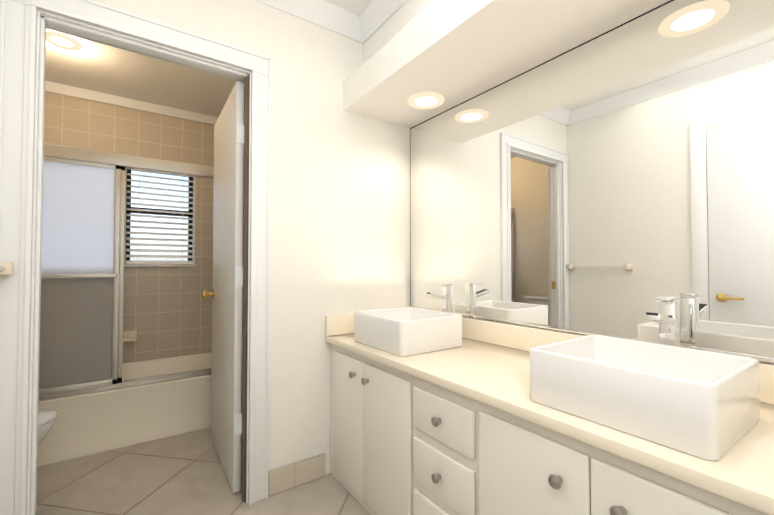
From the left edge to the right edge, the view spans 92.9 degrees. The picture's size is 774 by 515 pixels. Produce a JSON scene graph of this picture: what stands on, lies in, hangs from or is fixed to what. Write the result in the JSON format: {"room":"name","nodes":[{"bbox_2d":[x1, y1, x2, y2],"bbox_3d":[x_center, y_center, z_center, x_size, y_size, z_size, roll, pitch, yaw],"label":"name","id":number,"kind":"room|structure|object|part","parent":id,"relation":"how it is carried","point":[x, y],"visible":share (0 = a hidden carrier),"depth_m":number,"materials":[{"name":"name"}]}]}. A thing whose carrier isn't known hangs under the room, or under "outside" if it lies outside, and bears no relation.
{"room":"bathroom","nodes":[
{"label":"bathroom","id":0,"kind":"room"},
{"bbox_2d":[44,91,214,362],"bbox_3d":[-2.153,-0.070,2.968,2.040,2.500,0.200,1,-2,-35],"label":"wall","id":1,"kind":"structure","parent":0,"point":[167,311],"depth_m":3.03,"materials":[{"name":"tile"}]},
{"bbox_2d":[123,330,136,342],"bbox_3d":[-2.018,0.618,2.882,0.100,0.080,0.069,1,-2,-35],"label":"soap shelf","id":2,"kind":"object","parent":1,"relation":"attached to","point":[129,336],"visible":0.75,"depth_m":2.89,"materials":[{"name":"ceramic"}]},
{"bbox_2d":[45,81,218,124],"bbox_3d":[-1.897,-1.235,2.626,1.840,0.075,0.694,1,-2,-35],"label":"crown molding","id":3,"kind":"structure","parent":1,"relation":"attached to","point":[68,90],"depth_m":2.91,"materials":[{"name":"white wood"}]},
{"bbox_2d":[124,168,195,264],"bbox_3d":[-1.921,-0.347,3.127,0.495,0.840,0.185,1,-2,-35],"label":"window","id":4,"kind":"structure","parent":1,"relation":"in","point":[167,214],"depth_m":3.19,"materials":[{"name":"brown metal"}]},
{"bbox_2d":[126,169,193,263],"bbox_3d":[-1.900,-0.351,3.096,0.483,0.816,0.052,1,-2,-35],"label":"window blind","id":5,"kind":"object","parent":4,"relation":"attached to","point":[138,250],"visible":0.75,"depth_m":3.08,"materials":[{"name":"white plastic"}]},
{"bbox_2d":[124,264,195,266],"bbox_3d":[-1.902,0.068,3.090,0.519,0.018,0.153,1,-2,-35],"label":"window sill","id":6,"kind":"structure","parent":1,"relation":"attached to","point":[157,265],"depth_m":3.02,"materials":[{"name":"stone"}]},
{"bbox_2d":[45,29,236,116],"bbox_3d":[-1.623,-1.309,2.233,1.840,0.055,1.656,1,-2,-35],"label":"ceiling","id":7,"kind":"structure","parent":0,"point":[97,67],"depth_m":2.60,"materials":[{"name":"paint"}]},
{"bbox_2d":[46,31,81,50],"bbox_3d":[-1.925,-1.276,2.178,0.180,0.011,0.180,1,-2,-35],"label":"recessed light","id":8,"kind":"object","parent":7,"relation":"in","point":[59,40],"visible":0.92,"depth_m":2.17,"materials":[{"name":"white glass"}]},
{"bbox_2d":[36,427,369,514],"bbox_3d":[-0.802,1.178,1.474,2.800,0.060,4.250,1,-2,-35],"label":"floor","id":9,"kind":"structure","parent":0,"point":[182,474],"depth_m":1.84,"materials":[{"name":"tile"}]},
{"bbox_2d":[38,409,57,443],"bbox_3d":[-1.852,0.764,1.538,0.714,0.770,0.470,1,-2,-35],"label":"toilet","id":10,"kind":"object","parent":9,"relation":"on","point":[47,419],"visible":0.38,"depth_m":1.69,"materials":[{"name":"white ceramic"}]},
{"bbox_2d":[37,352,241,466],"bbox_3d":[-1.877,0.994,2.548,1.834,0.355,0.761,1,-2,-35],"label":"bathtub","id":11,"kind":"object","parent":9,"relation":"on","point":[91,423],"visible":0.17,"depth_m":2.31,"materials":[{"name":"ceramic"}]},
{"bbox_2d":[39,143,243,400],"bbox_3d":[-1.673,0.081,2.276,1.832,1.456,0.096,1,-2,-35],"label":"sliding shower door","id":12,"kind":"structure","parent":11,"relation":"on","point":[82,289],"depth_m":2.19,"materials":[{"name":"glass"}]},
{"bbox_2d":[325,314,773,514],"bbox_3d":[0.503,0.721,1.266,0.600,0.845,2.094,1,-2,-35],"label":"bathroom vanity","id":13,"kind":"object","parent":9,"relation":"on","point":[403,443],"depth_m":1.14,"materials":[{"name":"white wood"}]},
{"bbox_2d":[354,307,461,356],"bbox_3d":[0.093,0.340,1.769,0.364,0.146,0.404,1,-2,-35],"label":"sink","id":14,"kind":"object","parent":13,"relation":"in","point":[405,331],"visible":1,"depth_m":1.63,"materials":[{"name":"white ceramic"}]},
{"bbox_2d":[426,283,452,312],"bbox_3d":[0.272,0.274,1.882,0.158,0.282,0.054,1,-2,-35],"label":"faucet","id":15,"kind":"object","parent":13,"relation":"on","point":[446,297],"visible":0.69,"depth_m":1.89,"materials":[{"name":"silver metal"}]},
{"bbox_3d":[0.507,0.366,1.277,0.590,0.135,2.094,1,-2,-35],"label":"bathroom vanity top","id":16,"kind":"part","parent":13,"relation":"part of","materials":[{"name":"beige stone"}]},
{"bbox_2d":[530,334,759,460],"bbox_3d":[0.654,0.323,0.964,0.364,0.146,0.404,1,-2,-35],"label":"sink","id":17,"kind":"object","parent":13,"relation":"in","point":[703,404],"visible":1,"depth_m":0.85,"materials":[{"name":"white ceramic"}]},
{"bbox_2d":[644,295,679,346],"bbox_3d":[0.821,0.257,1.093,0.158,0.282,0.054,1,-2,-35],"label":"faucet","id":18,"kind":"object","parent":13,"relation":"on","point":[666,318],"visible":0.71,"depth_m":1.10,"materials":[{"name":"silver metal"}]},
{"bbox_2d":[242,144,243,303],"bbox_3d":[-0.826,-0.074,2.759,0.100,2.500,1.660,1,-2,-35],"label":"wall","id":19,"kind":"structure","parent":0,"point":[243,186],"depth_m":3.41,"materials":[{"name":"paint"}]},
{"bbox_2d":[93,0,409,474],"bbox_3d":[-0.949,-0.100,1.607,2.620,2.500,0.090,1,-2,-35],"label":"wall","id":20,"kind":"structure","parent":0,"point":[339,210],"depth_m":1.94,"materials":[{"name":"paint"}]},
{"bbox_2d":[0,0,270,514],"bbox_3d":[-0.993,0.081,1.575,0.938,2.138,0.150,1,-2,-35],"label":"door frame","id":21,"kind":"structure","parent":20,"relation":"attached to","point":[18,39],"depth_m":1.35,"materials":[{"name":"white wood"}]},
{"bbox_2d":[201,81,243,492],"bbox_3d":[-0.912,0.138,2.101,0.179,2.022,0.751,1,-2,-35],"label":"door leaf","id":22,"kind":"structure","parent":20,"relation":"in","point":[226,414],"depth_m":1.94,"materials":[{"name":"white wood"}]},
{"bbox_2d":[268,453,325,495],"bbox_3d":[-0.452,1.099,1.866,0.297,0.119,0.015,1,-2,-35],"label":"baseboard","id":23,"kind":"structure","parent":20,"relation":"attached to","point":[290,476],"depth_m":1.84,"materials":[{"name":"tile"}]},
{"bbox_2d":[254,0,357,38],"bbox_3d":[-0.730,-1.301,1.685,1.320,0.095,0.075,1,-2,-35],"label":"crown molding","id":24,"kind":"structure","parent":20,"relation":"attached to","point":[321,13],"depth_m":1.95,"materials":[{"name":"white wood"}]},
{"bbox_2d":[324,0,371,15],"bbox_3d":[-0.802,-1.391,1.530,2.800,0.080,4.250,1,-2,-35],"label":"ceiling","id":25,"kind":"structure","parent":0,"point":[357,7],"depth_m":1.95,"materials":[{"name":"paint"}]},
{"bbox_2d":[352,0,408,43],"bbox_3d":[0.430,-1.310,1.259,0.075,0.095,2.100,1,-2,-35],"label":"crown molding","id":26,"kind":"structure","parent":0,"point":[369,21],"depth_m":1.97,"materials":[{"name":"white wood"}]},
{"bbox_2d":[343,0,669,127],"bbox_3d":[0.553,-1.098,1.341,0.485,0.515,2.100,1,-2,-35],"label":"soffit","id":27,"kind":"structure","parent":0,"point":[453,53],"depth_m":1.53,"materials":[{"name":"paint"}]},
{"bbox_2d":[407,92,444,108],"bbox_3d":[0.205,-0.822,1.940,0.196,0.011,0.196,1,-2,-35],"label":"recessed light","id":28,"kind":"object","parent":27,"relation":"in","point":[427,100],"visible":1,"depth_m":1.92,"materials":[{"name":"white glass"}]},
{"bbox_2d":[410,0,773,364],"bbox_3d":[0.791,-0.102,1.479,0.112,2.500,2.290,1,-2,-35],"label":"mirror","id":29,"kind":"object","parent":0,"point":[614,182],"depth_m":1.32,"materials":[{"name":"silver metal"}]},
{"bbox_3d":[-0.779,-0.127,0.331,0.100,2.500,2.200,1,-2,-35],"label":"wall","id":30,"kind":"structure","parent":0,"visible":0},
{"bbox_2d":[0,262,13,274],"bbox_3d":[-1.179,0.034,1.053,0.068,0.060,0.512,1,-2,-35],"label":"towel rail","id":31,"kind":"object","parent":30,"relation":"attached to","point":[6,268],"visible":1,"depth_m":1.24,"materials":[{"name":"ceramic"}]}
]}

